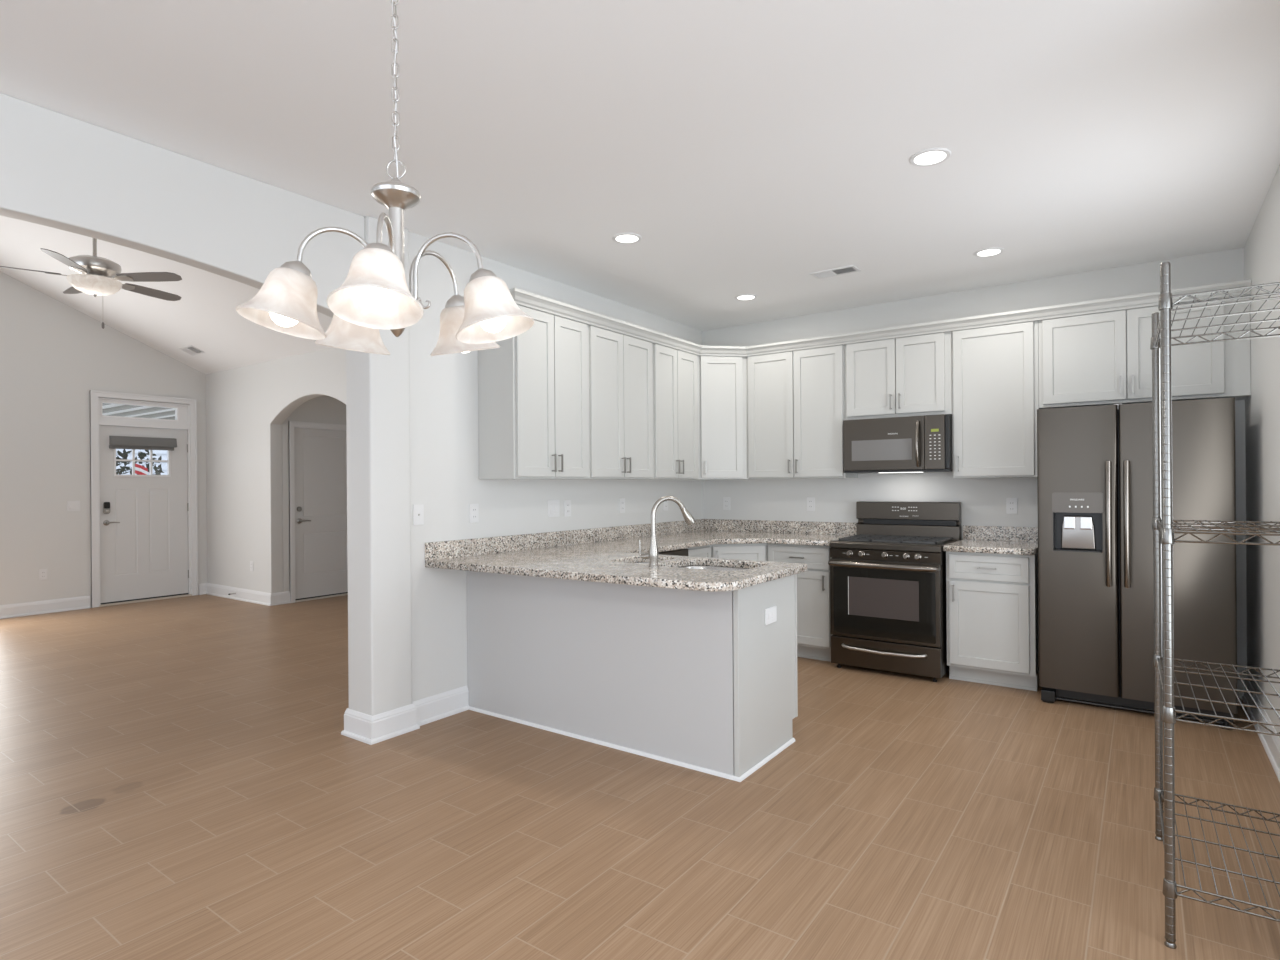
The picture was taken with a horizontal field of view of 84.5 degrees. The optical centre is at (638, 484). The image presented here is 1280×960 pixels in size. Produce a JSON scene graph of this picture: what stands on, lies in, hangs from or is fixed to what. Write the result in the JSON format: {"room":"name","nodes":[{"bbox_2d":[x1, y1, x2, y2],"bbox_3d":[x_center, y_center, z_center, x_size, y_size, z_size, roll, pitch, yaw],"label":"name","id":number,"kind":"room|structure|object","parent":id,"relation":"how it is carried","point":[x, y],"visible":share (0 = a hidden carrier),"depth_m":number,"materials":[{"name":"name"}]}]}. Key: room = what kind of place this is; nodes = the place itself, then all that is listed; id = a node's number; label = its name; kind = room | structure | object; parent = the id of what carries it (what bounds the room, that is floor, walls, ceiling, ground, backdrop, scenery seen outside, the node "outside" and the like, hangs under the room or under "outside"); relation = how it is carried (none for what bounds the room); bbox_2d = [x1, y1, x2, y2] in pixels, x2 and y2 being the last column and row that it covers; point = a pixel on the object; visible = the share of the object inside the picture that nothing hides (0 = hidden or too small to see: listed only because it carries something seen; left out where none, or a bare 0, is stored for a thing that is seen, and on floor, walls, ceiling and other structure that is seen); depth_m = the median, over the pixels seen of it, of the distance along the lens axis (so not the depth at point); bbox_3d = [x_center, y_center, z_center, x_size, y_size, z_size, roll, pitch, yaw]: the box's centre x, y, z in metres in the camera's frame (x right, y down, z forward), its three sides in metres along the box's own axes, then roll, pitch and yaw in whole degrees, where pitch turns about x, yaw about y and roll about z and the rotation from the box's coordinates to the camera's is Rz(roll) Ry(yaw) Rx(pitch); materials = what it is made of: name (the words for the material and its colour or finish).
{"room":"kitchen","nodes":[
{"label":"kitchen","id":0,"kind":"room"},
{"bbox_2d":[0,271,206,605],"bbox_3d":[-7.420,-0.714,6.290,0.140,4.204,6.790,0,0,36],"label":"wall","id":1,"kind":"structure","parent":0,"point":[53,353],"depth_m":7.66,"materials":[{"name":"white paint"}]},
{"bbox_2d":[39,569,46,579],"bbox_3d":[-6.400,0.962,7.567,0.008,0.115,0.070,0,0,36],"label":"power outlet","id":2,"kind":"object","parent":1,"relation":"attached to","point":[42,572],"visible":1,"depth_m":7.56,"materials":[{"name":"white plastic"}]},
{"bbox_2d":[0,596,90,618],"bbox_3d":[-7.733,1.321,5.689,0.026,0.138,5.430,0,0,36],"label":"baseboard","id":3,"kind":"structure","parent":1,"relation":"attached to","point":[83,602],"depth_m":7.56,"materials":[{"name":"white paint"}]},
{"bbox_2d":[67,501,79,510],"bbox_3d":[-6.248,0.232,7.787,0.009,0.115,0.116,0,0,36],"label":"light switch","id":4,"kind":"object","parent":1,"relation":"attached to","point":[71,505],"visible":1,"depth_m":7.78,"materials":[{"name":"white plastic"}]},
{"bbox_2d":[99,399,187,423],"bbox_3d":[-5.896,-0.866,8.389,0.074,0.225,0.918,0,0,36],"label":"window","id":5,"kind":"structure","parent":1,"relation":"in","point":[181,412],"depth_m":8.42,"materials":[{"name":"white paint"}]},
{"bbox_2d":[99,425,188,603],"bbox_3d":[-5.860,0.338,8.374,0.104,2.039,0.918,0,0,36],"label":"door","id":6,"kind":"structure","parent":1,"relation":"in","point":[144,518],"depth_m":8.36,"materials":[{"name":"white paint"}]},
{"bbox_2d":[114,449,170,476],"bbox_3d":[-5.894,-0.319,8.361,0.042,0.440,0.580,0,0,36],"label":"window grille","id":7,"kind":"object","parent":6,"relation":"attached to","point":[133,460],"depth_m":8.39,"materials":[{"name":"white paint"}]},
{"bbox_2d":[109,436,176,450],"bbox_3d":[-5.858,-0.494,8.334,0.075,0.150,0.680,0,0,36],"label":"window blind","id":8,"kind":"object","parent":6,"relation":"attached to","point":[115,442],"visible":1,"depth_m":8.30,"materials":[{"name":"grey fabric"}]},
{"bbox_2d":[90,390,197,607],"bbox_3d":[-5.891,0.154,8.392,0.166,2.445,1.090,0,0,36],"label":"trim","id":9,"kind":"structure","parent":1,"relation":"attached to","point":[191,427],"depth_m":8.33,"materials":[{"name":"white paint"}]},
{"bbox_2d":[99,594,191,606],"bbox_3d":[-5.872,1.367,8.385,0.150,0.018,0.950,0,0,36],"label":"threshold","id":10,"kind":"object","parent":1,"relation":"attached to","point":[185,595],"depth_m":8.31,"materials":[{"name":"beige metal"}]},
{"bbox_2d":[102,404,174,418],"bbox_3d":[-8.109,-1.137,9.642,4.800,0.060,5.040,0,0,36],"label":"ceiling","id":11,"kind":"structure","parent":0,"point":[109,405],"depth_m":10.63,"materials":[{"name":"white"}]},
{"bbox_2d":[102,403,174,419],"bbox_3d":[-8.201,-1.083,9.486,4.730,0.044,4.750,0,0,36],"label":"batten","id":12,"kind":"object","parent":11,"relation":"attached to","point":[123,407],"visible":0.11,"depth_m":10.40,"materials":[{"name":"grey wood"}]},
{"bbox_2d":[206,347,345,592],"bbox_3d":[-2.932,-0.046,7.169,6.123,2.800,0.140,0,0,36],"label":"wall","id":13,"kind":"structure","parent":0,"point":[247,407],"depth_m":8.19,"materials":[{"name":"white paint"}]},
{"bbox_2d":[199,583,290,605],"bbox_3d":[-4.763,1.299,8.469,1.629,0.138,0.237,0,0,33],"label":"baseboard","id":14,"kind":"structure","parent":13,"relation":"attached to","point":[269,599],"depth_m":8.28,"materials":[{"name":"white paint"}]},
{"bbox_2d":[250,561,252,570],"bbox_3d":[-4.520,0.946,8.220,0.070,0.115,0.008,0,0,36],"label":"power outlet","id":15,"kind":"object","parent":13,"relation":"attached to","point":[251,562],"visible":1,"depth_m":8.22,"materials":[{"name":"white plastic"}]},
{"bbox_2d":[282,396,346,591],"bbox_3d":[-3.425,0.108,9.091,0.100,2.500,2.410,0,0,36],"label":"wall","id":16,"kind":"structure","parent":0,"point":[321,409],"depth_m":8.21,"materials":[{"name":"white paint"}]},
{"bbox_2d":[288,421,346,602],"bbox_3d":[-3.807,0.309,8.535,0.126,2.103,0.916,0,0,36],"label":"trim","id":17,"kind":"structure","parent":16,"relation":"attached to","point":[291,424],"depth_m":8.16,"materials":[{"name":"white paint"}]},
{"bbox_2d":[294,428,347,599],"bbox_3d":[-3.783,0.336,8.518,0.094,2.016,0.780,0,0,36],"label":"door","id":18,"kind":"structure","parent":16,"relation":"in","point":[320,455],"depth_m":8.48,"materials":[{"name":"white paint"}]},
{"bbox_2d":[295,593,347,601],"bbox_3d":[-3.785,1.353,8.525,0.100,0.016,0.800,0,0,36],"label":"trim","id":19,"kind":"structure","parent":16,"relation":"attached to","point":[308,599],"depth_m":8.42,"materials":[{"name":"beige metal"}]},
{"bbox_2d":[0,93,703,715],"bbox_3d":[-1.781,-0.030,3.328,0.222,2.750,8.136,0,0,36],"label":"wall","id":20,"kind":"structure","parent":0,"point":[444,454],"depth_m":3.76,"materials":[{"name":"white paint"}]},
{"bbox_2d":[341,686,469,744],"bbox_3d":[-1.666,1.276,6.241,1.890,0.138,5.200,0,0,-14],"label":"baseboard","id":21,"kind":"structure","parent":20,"relation":"attached to","point":[359,726],"depth_m":3.81,"materials":[{"name":"white paint"}]},
{"bbox_2d":[413,504,423,524],"bbox_3d":[-1.232,0.166,3.943,0.011,0.115,0.070,0,0,36],"label":"wall plate","id":22,"kind":"object","parent":20,"relation":"attached to","point":[418,509],"visible":1,"depth_m":3.94,"materials":[{"name":"white plastic"}]},
{"bbox_2d":[469,504,478,522],"bbox_3d":[-0.999,0.172,4.272,0.008,0.115,0.070,0,0,36],"label":"power outlet","id":23,"kind":"object","parent":20,"relation":"attached to","point":[473,508],"visible":1,"depth_m":4.27,"materials":[{"name":"white plastic"}]},
{"bbox_2d":[478,304,587,478],"bbox_3d":[-0.641,-0.561,4.476,0.357,1.045,0.676,0,0,36],"label":"upper cabinet","id":24,"kind":"object","parent":20,"relation":"attached to","point":[533,388],"visible":0.97,"depth_m":4.29,"materials":[{"name":"grey paint"}]},
{"bbox_2d":[509,279,1250,356],"bbox_3d":[1.250,-1.111,4.945,4.516,0.072,1.862,0,0,1],"label":"crown molding","id":25,"kind":"structure","parent":24,"relation":"attached to","point":[521,297],"depth_m":4.77,"materials":[{"name":"grey paint"}]},
{"bbox_2d":[548,500,559,516],"bbox_3d":[-0.585,0.161,4.848,0.009,0.115,0.116,0,0,36],"label":"light switch","id":26,"kind":"object","parent":20,"relation":"attached to","point":[553,505],"visible":1,"depth_m":4.84,"materials":[{"name":"white plastic"}]},
{"bbox_2d":[564,500,570,516],"bbox_3d":[-0.501,0.164,4.967,0.008,0.115,0.070,0,0,36],"label":"power outlet","id":27,"kind":"object","parent":20,"relation":"attached to","point":[567,503],"visible":1,"depth_m":4.96,"materials":[{"name":"white plastic"}]},
{"bbox_2d":[586,324,652,479],"bbox_3d":[-0.222,-0.564,5.061,0.357,1.045,0.758,0,0,36],"label":"upper cabinet","id":28,"kind":"object","parent":20,"relation":"attached to","point":[619,366],"visible":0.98,"depth_m":4.93,"materials":[{"name":"grey paint"}]},
{"bbox_2d":[619,498,624,512],"bbox_3d":[-0.128,0.161,5.487,0.008,0.115,0.070,0,0,36],"label":"power outlet","id":29,"kind":"object","parent":20,"relation":"attached to","point":[621,500],"visible":1,"depth_m":5.48,"materials":[{"name":"white plastic"}]},
{"bbox_2d":[425,519,856,560],"bbox_3d":[0.281,0.365,4.823,1.442,0.101,3.105,0,0,36],"label":"backsplash","id":30,"kind":"structure","parent":20,"relation":"attached to","point":[487,545],"depth_m":5.31,"materials":[{"name":"stone"}]},
{"bbox_2d":[628,342,697,479],"bbox_3d":[0.191,-0.567,5.637,0.357,1.045,0.656,0,0,36],"label":"upper cabinet","id":31,"kind":"object","parent":20,"relation":"attached to","point":[674,371],"visible":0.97,"depth_m":5.51,"materials":[{"name":"grey paint"}]},
{"bbox_2d":[663,501,667,510],"bbox_3d":[0.230,0.160,5.987,0.008,0.115,0.070,0,0,36],"label":"power outlet","id":32,"kind":"object","parent":20,"relation":"attached to","point":[665,503],"visible":0.59,"depth_m":5.98,"materials":[{"name":"white plastic"}]},
{"bbox_2d":[0,594,1279,959],"bbox_3d":[-1.977,1.372,3.854,11.820,0.050,9.450,0,0,36],"label":"floor","id":33,"kind":"structure","parent":0,"point":[180,779],"depth_m":2.77,"materials":[{"name":"brown wood"}]},
{"bbox_2d":[467,562,797,781],"bbox_3d":[-0.092,0.895,3.961,1.831,0.875,0.691,0,0,36],"label":"base cabinet","id":34,"kind":"object","parent":33,"relation":"on","point":[691,679],"visible":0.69,"depth_m":3.53,"materials":[{"name":"grey paint"}]},
{"bbox_2d":[425,519,856,590],"bbox_3d":[0.459,0.383,4.696,1.879,0.139,3.105,0,0,36],"label":"countertop","id":35,"kind":"structure","parent":34,"relation":"on","point":[604,554],"depth_m":4.21,"materials":[{"name":"stone"}]},
{"bbox_2d":[639,496,694,567],"bbox_3d":[0.148,0.236,3.609,0.292,0.361,0.082,0,0,-8],"label":"faucet","id":36,"kind":"object","parent":35,"relation":"on","point":[652,555],"visible":1,"depth_m":3.58,"materials":[{"name":"silver metal"}]},
{"bbox_2d":[640,562,747,570],"bbox_3d":[0.257,0.557,3.784,0.858,0.202,0.448,0,0,36],"label":"sink","id":37,"kind":"object","parent":35,"relation":"in","point":[692,566],"visible":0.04,"depth_m":3.92,"materials":[{"name":"silver metal"}]},
{"bbox_2d":[765,606,776,624],"bbox_3d":[0.646,0.637,3.443,0.007,0.078,0.125,0,0,36],"label":"power outlet","id":38,"kind":"object","parent":34,"relation":"attached to","point":[770,613],"visible":1,"depth_m":3.44,"materials":[{"name":"white plastic"}]},
{"bbox_2d":[658,549,687,555],"bbox_3d":[-0.043,0.846,5.030,0.660,0.772,0.594,0,0,36],"label":"dishwasher","id":39,"kind":"object","parent":33,"relation":"on","point":[681,552],"visible":0.09,"depth_m":4.99,"materials":[{"name":"black metal"}]},
{"bbox_2d":[686,545,710,557],"bbox_3d":[0.227,0.893,5.428,0.642,0.875,0.358,0,0,36],"label":"base cabinet","id":40,"kind":"object","parent":33,"relation":"on","point":[701,551],"visible":0.09,"depth_m":5.28,"materials":[{"name":"grey paint"}]},
{"bbox_2d":[710,543,766,560],"bbox_3d":[0.706,0.889,5.865,0.912,0.875,0.918,0,0,36],"label":"base cabinet","id":41,"kind":"object","parent":33,"relation":"on","point":[751,551],"visible":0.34,"depth_m":5.45,"materials":[{"name":"grey paint"}]},
{"bbox_2d":[767,543,832,661],"bbox_3d":[1.377,0.884,5.554,0.535,0.875,0.642,0,0,36],"label":"base cabinet","id":42,"kind":"object","parent":33,"relation":"on","point":[813,585],"visible":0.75,"depth_m":5.28,"materials":[{"name":"grey paint"}]},
{"bbox_2d":[828,501,961,681],"bbox_3d":[1.865,0.724,5.123,0.759,1.188,0.767,0,0,36],"label":"range","id":43,"kind":"object","parent":33,"relation":"on","point":[888,610],"visible":0.98,"depth_m":4.91,"materials":[{"name":"black metal"}]},
{"bbox_2d":[830,540,958,551],"bbox_3d":[1.860,0.424,5.119,0.756,0.048,0.578,0,0,36],"label":"cooktop","id":44,"kind":"object","parent":43,"relation":"in","point":[836,545],"depth_m":4.90,"materials":[{"name":"black metal"}]},
{"bbox_2d":[946,551,1038,690],"bbox_3d":[2.435,0.876,4.796,0.522,0.875,0.642,0,0,36],"label":"base cabinet","id":45,"kind":"object","parent":33,"relation":"on","point":[992,599],"visible":0.97,"depth_m":4.56,"materials":[{"name":"grey paint"}]},
{"bbox_2d":[943,525,1037,554],"bbox_3d":[2.429,0.368,4.795,0.530,0.139,0.649,0,0,36],"label":"countertop","id":46,"kind":"structure","parent":45,"relation":"on","point":[976,539],"depth_m":4.93,"materials":[{"name":"stone"}]},
{"bbox_2d":[1037,397,1236,729],"bbox_3d":[2.981,0.421,4.263,0.922,1.778,0.811,0,0,36],"label":"refrigerator","id":47,"kind":"object","parent":33,"relation":"on","point":[1095,463],"visible":0.98,"depth_m":4.00,"materials":[{"name":"grey metal"}]},
{"bbox_2d":[1150,262,1279,948],"bbox_3d":[1.897,0.339,2.198,0.458,1.957,0.763,0,0,35],"label":"wire shelving unit","id":48,"kind":"object","parent":33,"relation":"on","point":[1163,529],"visible":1,"depth_m":2.02,"materials":[{"name":"silver metal"}]},
{"bbox_2d":[0,0,1279,373],"bbox_3d":[-2.241,-2.144,3.523,11.720,1.563,8.336,0,0,36],"label":"ceiling","id":49,"kind":"structure","parent":0,"point":[756,147],"depth_m":2.82,"materials":[{"name":"white paint"}]},
{"bbox_2d":[0,238,181,328],"bbox_3d":[-4.126,-1.730,5.334,1.229,1.115,1.263,0,0,36],"label":"ceiling fan","id":50,"kind":"object","parent":49,"relation":"hanging from","point":[98,276],"visible":0.97,"depth_m":5.24,"materials":[{"name":"silver metal"}]},
{"bbox_2d":[179,345,204,355],"bbox_3d":[-5.206,-1.567,8.204,0.320,0.068,0.150,0,0,36],"label":"ceiling vent","id":51,"kind":"object","parent":49,"relation":"in","point":[190,349],"visible":1,"depth_m":8.19,"materials":[{"name":"white plastic"}]},
{"bbox_2d":[235,0,533,355],"bbox_3d":[-0.576,-0.872,1.674,0.627,1.081,0.627,0,0,36],"label":"chandelier","id":52,"kind":"object","parent":49,"relation":"hanging from","point":[375,295],"visible":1,"depth_m":1.57,"materials":[{"name":"white glass"}]},
{"bbox_2d":[612,233,641,243],"bbox_3d":[-0.068,-1.415,4.041,0.167,0.006,0.167,0,0,36],"label":"recessed light","id":53,"kind":"object","parent":49,"relation":"in","point":[624,238],"visible":1,"depth_m":4.04,"materials":[{"name":"white plastic"}]},
{"bbox_2d":[735,294,756,300],"bbox_3d":[0.812,-1.421,5.335,0.167,0.006,0.167,0,0,36],"label":"recessed light","id":54,"kind":"object","parent":49,"relation":"in","point":[744,297],"visible":1,"depth_m":5.33,"materials":[{"name":"white plastic"}]},
{"bbox_2d":[809,265,860,278],"bbox_3d":[1.314,-1.423,4.716,0.300,0.010,0.150,0,0,36],"label":"ceiling vent","id":55,"kind":"object","parent":49,"relation":"in","point":[846,269],"visible":1,"depth_m":4.71,"materials":[{"name":"white plastic"}]},
{"bbox_2d":[909,148,950,166],"bbox_3d":[1.268,-1.425,3.065,0.167,0.006,0.167,0,0,36],"label":"recessed light","id":56,"kind":"object","parent":49,"relation":"in","point":[932,156],"visible":1,"depth_m":3.06,"materials":[{"name":"white plastic"}]},
{"bbox_2d":[974,247,1003,256],"bbox_3d":[2.155,-1.431,4.335,0.167,0.006,0.167,0,0,36],"label":"recessed light","id":57,"kind":"object","parent":49,"relation":"in","point":[987,252],"visible":1,"depth_m":4.33,"materials":[{"name":"white plastic"}]},
{"bbox_2d":[702,248,1246,697],"bbox_3d":[2.214,-0.060,5.408,3.911,2.750,0.100,0,0,36],"label":"wall","id":58,"kind":"structure","parent":0,"point":[983,500],"depth_m":5.26,"materials":[{"name":"white paint"}]},
{"bbox_2d":[687,355,747,479],"bbox_3d":[0.662,-0.571,6.079,0.608,1.045,0.609,0,0,36],"label":"upper cabinet","id":59,"kind":"object","parent":58,"relation":"attached to","point":[722,380],"visible":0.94,"depth_m":5.86,"materials":[{"name":"grey paint"}]},
{"bbox_2d":[723,497,729,509],"bbox_3d":[0.794,0.168,6.360,0.070,0.115,0.008,0,0,36],"label":"power outlet","id":60,"kind":"object","parent":58,"relation":"attached to","point":[726,500],"visible":1,"depth_m":6.36,"materials":[{"name":"white plastic"}]},
{"bbox_2d":[747,344,857,478],"bbox_3d":[1.321,-0.576,5.762,0.829,1.045,0.357,0,0,36],"label":"upper cabinet","id":61,"kind":"object","parent":58,"relation":"attached to","point":[796,399],"visible":0.99,"depth_m":5.62,"materials":[{"name":"grey paint"}]},
{"bbox_2d":[807,497,814,510],"bbox_3d":[1.440,0.159,5.897,0.070,0.115,0.008,0,0,36],"label":"power outlet","id":62,"kind":"object","parent":58,"relation":"attached to","point":[810,500],"visible":1,"depth_m":5.89,"materials":[{"name":"white plastic"}]},
{"bbox_2d":[845,331,951,419],"bbox_3d":[1.969,-0.800,5.296,0.766,0.605,0.357,0,0,36],"label":"upper cabinet","id":63,"kind":"object","parent":58,"relation":"attached to","point":[910,375],"visible":0.98,"depth_m":5.16,"materials":[{"name":"grey paint"}]},
{"bbox_2d":[843,414,952,472],"bbox_3d":[1.950,-0.294,5.253,0.754,0.404,0.454,0,0,36],"label":"microwave","id":64,"kind":"object","parent":63,"relation":"attached to","point":[909,444],"visible":0.99,"depth_m":5.11,"materials":[{"name":"grey metal"}]},
{"bbox_2d":[952,320,1039,477],"bbox_3d":[2.501,-0.579,4.916,0.534,1.055,0.357,0,0,36],"label":"upper cabinet","id":65,"kind":"object","parent":58,"relation":"attached to","point":[995,369],"visible":0.97,"depth_m":4.80,"materials":[{"name":"grey paint"}]},
{"bbox_2d":[963,525,1037,541],"bbox_3d":[2.612,0.348,5.050,0.530,0.101,0.020,0,0,36],"label":"backsplash","id":66,"kind":"structure","parent":58,"relation":"attached to","point":[1002,533],"depth_m":5.05,"materials":[{"name":"stone"}]},
{"bbox_2d":[1006,498,1017,513],"bbox_3d":[2.661,0.150,5.022,0.070,0.115,0.008,0,0,36],"label":"power outlet","id":67,"kind":"object","parent":58,"relation":"attached to","point":[1011,503],"visible":1,"depth_m":5.02,"materials":[{"name":"white plastic"}]},
{"bbox_2d":[1038,294,1250,408],"bbox_3d":[3.149,-0.813,4.450,1.062,0.598,0.357,0,0,36],"label":"upper cabinet","id":68,"kind":"object","parent":58,"relation":"attached to","point":[1102,358],"visible":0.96,"depth_m":4.35,"materials":[{"name":"grey paint"}]},
{"bbox_2d":[1244,165,1279,737],"bbox_3d":[2.777,-0.064,2.922,0.100,2.750,3.286,0,0,36],"label":"wall","id":69,"kind":"structure","parent":0,"point":[1262,246],"depth_m":3.62,"materials":[{"name":"white paint"}]},
{"bbox_2d":[1242,677,1279,781],"bbox_3d":[1.919,1.249,0.622,1.420,0.138,8.036,0,0,36],"label":"baseboard","id":70,"kind":"structure","parent":69,"relation":"attached to","point":[1271,743],"depth_m":3.57,"materials":[{"name":"white paint"}]},
{"label":"outside","id":71,"kind":"structure","parent":0,"visible":0},
{"bbox_3d":[-17.325,1.672,18.572,30.180,0.180,40.000,0,0,36],"label":"ground","id":72,"kind":"structure","parent":71,"visible":0},
{"bbox_2d":[116,449,131,474],"bbox_3d":[-8.286,0.317,11.115,1.214,2.312,0.421,0,0,36],"label":"shrub","id":73,"kind":"object","parent":72,"relation":"on","point":[124,455],"visible":0.02,"depth_m":11.00,"materials":[{"name":"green plant"}]},
{"bbox_2d":[116,449,166,474],"bbox_3d":[-13.951,-2.063,17.980,4.400,7.000,11.400,0,0,36],"label":"house","id":74,"kind":"structure","parent":72,"relation":"on","point":[163,453],"depth_m":17.36,"materials":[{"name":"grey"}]},
{"bbox_2d":[135,464,147,474],"bbox_3d":[-7.578,0.509,10.709,0.020,2.000,0.200,0,0,36],"label":"flag","id":75,"kind":"object","parent":72,"relation":"on","point":[139,469],"visible":0.41,"depth_m":10.71,"materials":[{"name":"red fabric"}]},
{"bbox_2d":[130,450,163,474],"bbox_3d":[-8.257,0.363,11.823,1.211,2.261,0.453,0,0,36],"label":"shrub","id":76,"kind":"object","parent":72,"relation":"on","point":[141,455],"visible":0.09,"depth_m":11.75,"materials":[{"name":"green plant"}]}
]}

